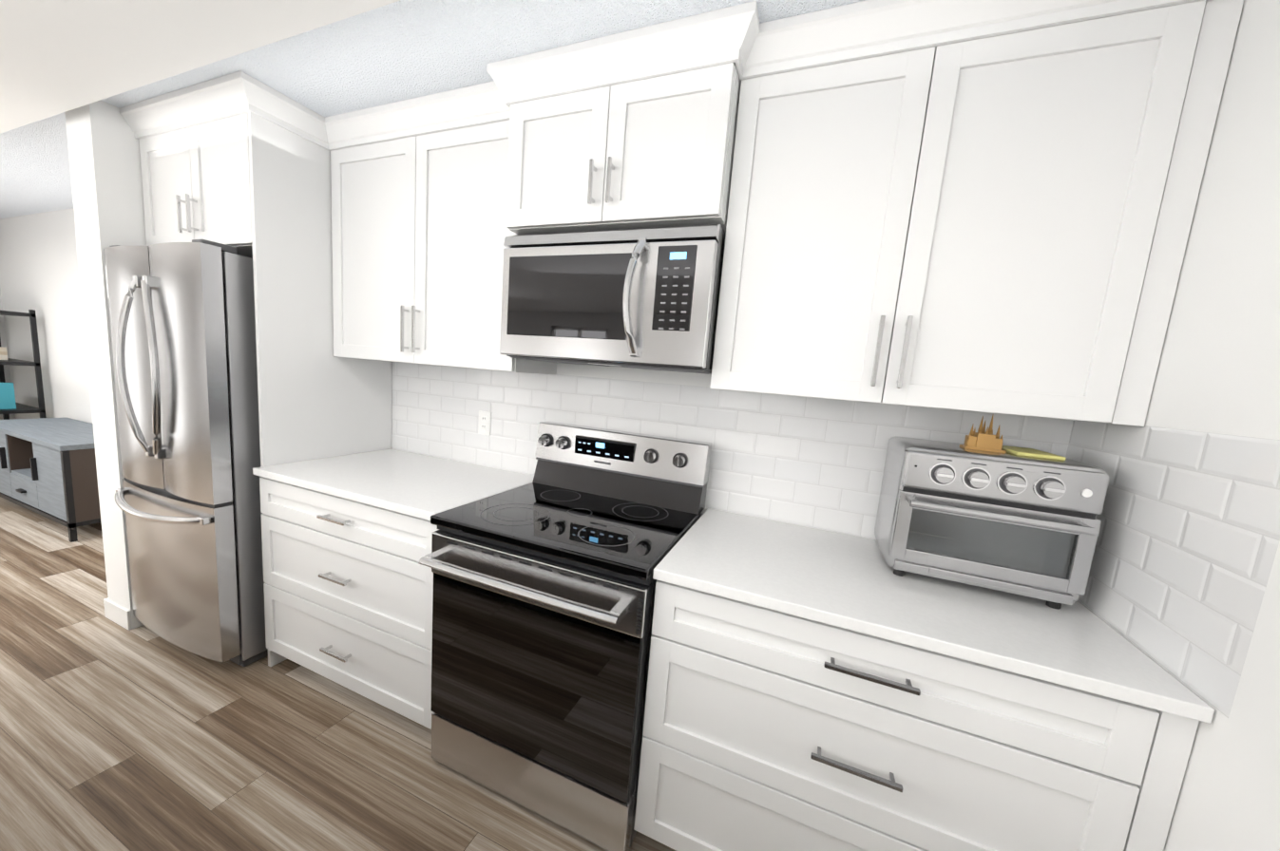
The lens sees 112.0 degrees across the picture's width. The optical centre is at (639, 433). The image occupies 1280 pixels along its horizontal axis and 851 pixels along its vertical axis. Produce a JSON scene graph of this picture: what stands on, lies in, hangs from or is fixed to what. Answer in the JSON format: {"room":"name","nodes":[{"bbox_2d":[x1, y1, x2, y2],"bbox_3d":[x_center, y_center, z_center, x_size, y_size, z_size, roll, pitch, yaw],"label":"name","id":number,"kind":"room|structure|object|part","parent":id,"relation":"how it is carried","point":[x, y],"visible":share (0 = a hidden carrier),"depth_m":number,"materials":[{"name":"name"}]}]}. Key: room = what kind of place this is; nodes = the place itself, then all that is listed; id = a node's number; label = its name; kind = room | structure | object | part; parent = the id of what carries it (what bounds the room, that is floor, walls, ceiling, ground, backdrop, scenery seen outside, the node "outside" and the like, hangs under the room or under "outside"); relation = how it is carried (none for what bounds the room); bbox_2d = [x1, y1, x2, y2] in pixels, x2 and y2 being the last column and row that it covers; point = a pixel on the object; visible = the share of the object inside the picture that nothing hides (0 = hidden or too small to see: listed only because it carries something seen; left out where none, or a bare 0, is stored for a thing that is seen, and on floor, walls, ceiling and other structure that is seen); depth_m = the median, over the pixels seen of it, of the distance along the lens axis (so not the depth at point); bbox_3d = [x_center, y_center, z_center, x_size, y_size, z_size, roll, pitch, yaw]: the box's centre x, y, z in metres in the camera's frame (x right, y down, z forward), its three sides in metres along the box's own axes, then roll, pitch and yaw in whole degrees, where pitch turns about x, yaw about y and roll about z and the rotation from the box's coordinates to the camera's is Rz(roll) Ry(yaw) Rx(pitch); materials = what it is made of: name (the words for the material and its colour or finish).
{"room":"kitchen","nodes":[
{"label":"kitchen","id":0,"kind":"room"},
{"bbox_2d":[0,286,15,420],"bbox_3d":[-7.234,-0.606,1.902,0.120,2.405,5.120,8,8,21],"label":"wall","id":1,"kind":"structure","parent":0,"point":[4,345],"depth_m":4.22,"materials":[{"name":"white paint"}]},
{"bbox_2d":[64,99,146,630],"bbox_3d":[-2.367,-0.274,2.342,0.228,2.405,0.739,8,8,21],"label":"wall","id":2,"kind":"structure","parent":0,"point":[105,163],"depth_m":1.94,"materials":[{"name":"white paint"}]},
{"bbox_2d":[103,597,131,630],"bbox_3d":[-2.466,0.864,2.490,0.240,0.100,0.749,8,8,21],"label":"baseboard","id":3,"kind":"structure","parent":2,"relation":"attached to","point":[117,614],"depth_m":2.14,"materials":[{"name":"white wood"}]},
{"bbox_2d":[0,0,400,133],"bbox_3d":[-3.462,-1.215,-0.049,8.115,0.090,4.205,8,8,21],"label":"ceiling","id":4,"kind":"structure","parent":0,"point":[58,56],"depth_m":1.31,"materials":[{"name":"white paint"}]},
{"bbox_2d":[0,496,676,850],"bbox_3d":[-3.514,1.132,0.612,8.515,0.100,5.350,8,8,21],"label":"floor","id":5,"kind":"structure","parent":0,"point":[114,736],"depth_m":1.52,"materials":[{"name":"laminate"}]},
{"bbox_2d":[0,309,46,420],"bbox_3d":[-5.882,-0.346,3.901,0.900,1.580,0.370,8,8,21],"label":"bookshelf unit","id":6,"kind":"object","parent":5,"relation":"on","point":[9,405],"visible":0.52,"depth_m":3.83,"materials":[{"name":"black metal"}]},
{"bbox_2d":[0,420,87,501],"bbox_3d":[-4.906,0.255,3.543,0.509,0.640,0.435,8,8,21],"label":"base cabinet","id":7,"kind":"object","parent":5,"relation":"on","point":[5,426],"depth_m":3.35,"materials":[{"name":"grey wood"}]},
{"bbox_2d":[3,424,93,514],"bbox_3d":[-4.457,0.315,3.368,0.486,0.640,0.435,8,8,21],"label":"base cabinet","id":8,"kind":"object","parent":5,"relation":"on","point":[16,449],"depth_m":3.24,"materials":[{"name":"grey wood"}]},
{"bbox_2d":[26,436,101,542],"bbox_3d":[-4.009,0.374,3.193,0.509,0.640,0.435,8,8,21],"label":"base cabinet","id":9,"kind":"object","parent":5,"relation":"on","point":[47,468],"depth_m":2.97,"materials":[{"name":"grey wood"}]},
{"bbox_2d":[103,238,267,667],"bbox_3d":[-1.944,0.089,2.136,0.755,1.808,0.802,8,8,21],"label":"refrigerator","id":10,"kind":"object","parent":5,"relation":"on","point":[183,349],"visible":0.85,"depth_m":1.79,"materials":[{"name":"grey metal"}]},
{"bbox_2d":[259,477,438,729],"bbox_3d":[-1.059,0.646,1.950,1.002,0.896,0.652,8,8,21],"label":"base cabinet","id":11,"kind":"object","parent":5,"relation":"on","point":[348,587],"visible":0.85,"depth_m":1.66,"materials":[{"name":"white wood"}]},
{"bbox_2d":[252,448,534,520],"bbox_3d":[-1.020,0.188,1.897,1.002,0.030,0.637,8,8,21],"label":"countertop","id":12,"kind":"structure","parent":11,"relation":"on","point":[419,486],"depth_m":1.78,"materials":[{"name":"white stone"}]},
{"bbox_2d":[418,421,712,850],"bbox_3d":[-0.248,0.612,1.566,0.755,1.192,0.720,8,8,21],"label":"range","id":13,"kind":"object","parent":5,"relation":"on","point":[544,582],"visible":1,"depth_m":1.34,"materials":[{"name":"silver metal"}]},
{"bbox_2d":[633,579,1199,850],"bbox_3d":[0.603,0.866,1.301,1.059,0.896,0.652,8,8,21],"label":"base cabinet","id":14,"kind":"object","parent":5,"relation":"on","point":[766,730],"visible":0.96,"depth_m":1.00,"materials":[{"name":"white wood"}]},
{"bbox_2d":[652,508,1214,724],"bbox_3d":[0.643,0.407,1.247,1.059,0.030,0.637,8,8,21],"label":"countertop","id":15,"kind":"structure","parent":14,"relation":"on","point":[851,582],"depth_m":1.05,"materials":[{"name":"white stone"}]},
{"bbox_2d":[874,436,1109,610],"bbox_3d":[0.946,0.231,1.226,0.427,0.372,0.344,8,8,21],"label":"toaster oven","id":16,"kind":"object","parent":15,"relation":"on","point":[1016,525],"visible":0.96,"depth_m":1.11,"materials":[{"name":"grey metal"}]},
{"bbox_2d":[959,415,1005,453],"bbox_3d":[0.956,-0.005,1.195,0.092,0.102,0.048,8,8,21],"label":"model","id":17,"kind":"object","parent":16,"relation":"on","point":[982,439],"visible":1,"depth_m":1.18},
{"bbox_2d":[1002,445,1066,460],"bbox_3d":[1.067,0.051,1.193,0.100,0.010,0.180,8,8,21],"label":"mat","id":18,"kind":"object","parent":16,"relation":"on","point":[1025,452],"visible":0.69,"depth_m":1.13,"materials":[{"name":"yellow"}]},
{"bbox_2d":[0,0,866,218],"bbox_3d":[-3.306,-1.346,0.306,8.355,0.100,5.240,8,8,21],"label":"ceiling","id":19,"kind":"structure","parent":0,"point":[398,51],"depth_m":1.42,"materials":[{"name":"white paint"}]},
{"bbox_2d":[0,208,1073,539],"bbox_3d":[-2.450,-0.346,2.834,8.355,2.405,0.120,8,8,21],"label":"wall","id":20,"kind":"structure","parent":0,"point":[814,463],"depth_m":1.83,"materials":[{"name":"white tile"}]},
{"bbox_2d":[131,76,328,285],"bbox_3d":[-1.781,-1.118,2.095,0.822,0.579,0.596,8,8,21],"label":"upper cabinet","id":21,"kind":"object","parent":20,"relation":"attached to","point":[236,163],"depth_m":1.78,"materials":[{"name":"white wood"}]},
{"bbox_2d":[324,83,556,374],"bbox_3d":[-0.868,-0.807,1.914,1.027,1.000,0.306,8,8,21],"label":"upper cabinet","id":22,"kind":"object","parent":20,"relation":"attached to","point":[413,274],"depth_m":1.76,"materials":[{"name":"white wood"}]},
{"bbox_2d":[477,410,491,435],"bbox_3d":[-0.762,-0.052,2.112,0.072,0.116,0.007,8,8,21],"label":"electrical outlet plate","id":23,"kind":"object","parent":20,"relation":"attached to","point":[484,425],"visible":1,"depth_m":2.11,"materials":[{"name":"white plastic"}]},
{"bbox_2d":[499,11,746,235],"bbox_3d":[-0.033,-0.942,1.522,0.762,0.499,0.381,8,8,21],"label":"upper cabinet","id":24,"kind":"object","parent":20,"relation":"attached to","point":[635,131],"depth_m":1.32,"materials":[{"name":"white wood"}]},
{"bbox_2d":[499,224,725,374],"bbox_3d":[-0.087,-0.460,1.544,0.758,0.432,0.450,8,8,21],"label":"microwave","id":25,"kind":"object","parent":24,"relation":"attached to","point":[645,298],"visible":0.96,"depth_m":1.38,"materials":[{"name":"silver metal"}]},
{"bbox_3d":[-0.455,-1.177,1.524,3.676,0.101,0.649,8,8,21],"label":"cabinet mounted cornice","id":26,"kind":"part","parent":24,"relation":"part of","materials":[{"name":"white wood"}]},
{"bbox_2d":[709,0,1243,426],"bbox_3d":[0.795,-0.588,1.264,1.034,1.000,0.306,8,8,21],"label":"upper cabinet","id":27,"kind":"object","parent":20,"relation":"attached to","point":[977,205],"depth_m":1.09,"materials":[{"name":"white wood"}]},
{"bbox_2d":[1065,0,1279,850],"bbox_3d":[0.401,0.394,-1.016,0.120,2.405,5.000,8,8,21],"label":"wall","id":28,"kind":"structure","parent":0,"point":[1183,584],"depth_m":0.82,"materials":[{"name":"white paint"}]}
]}

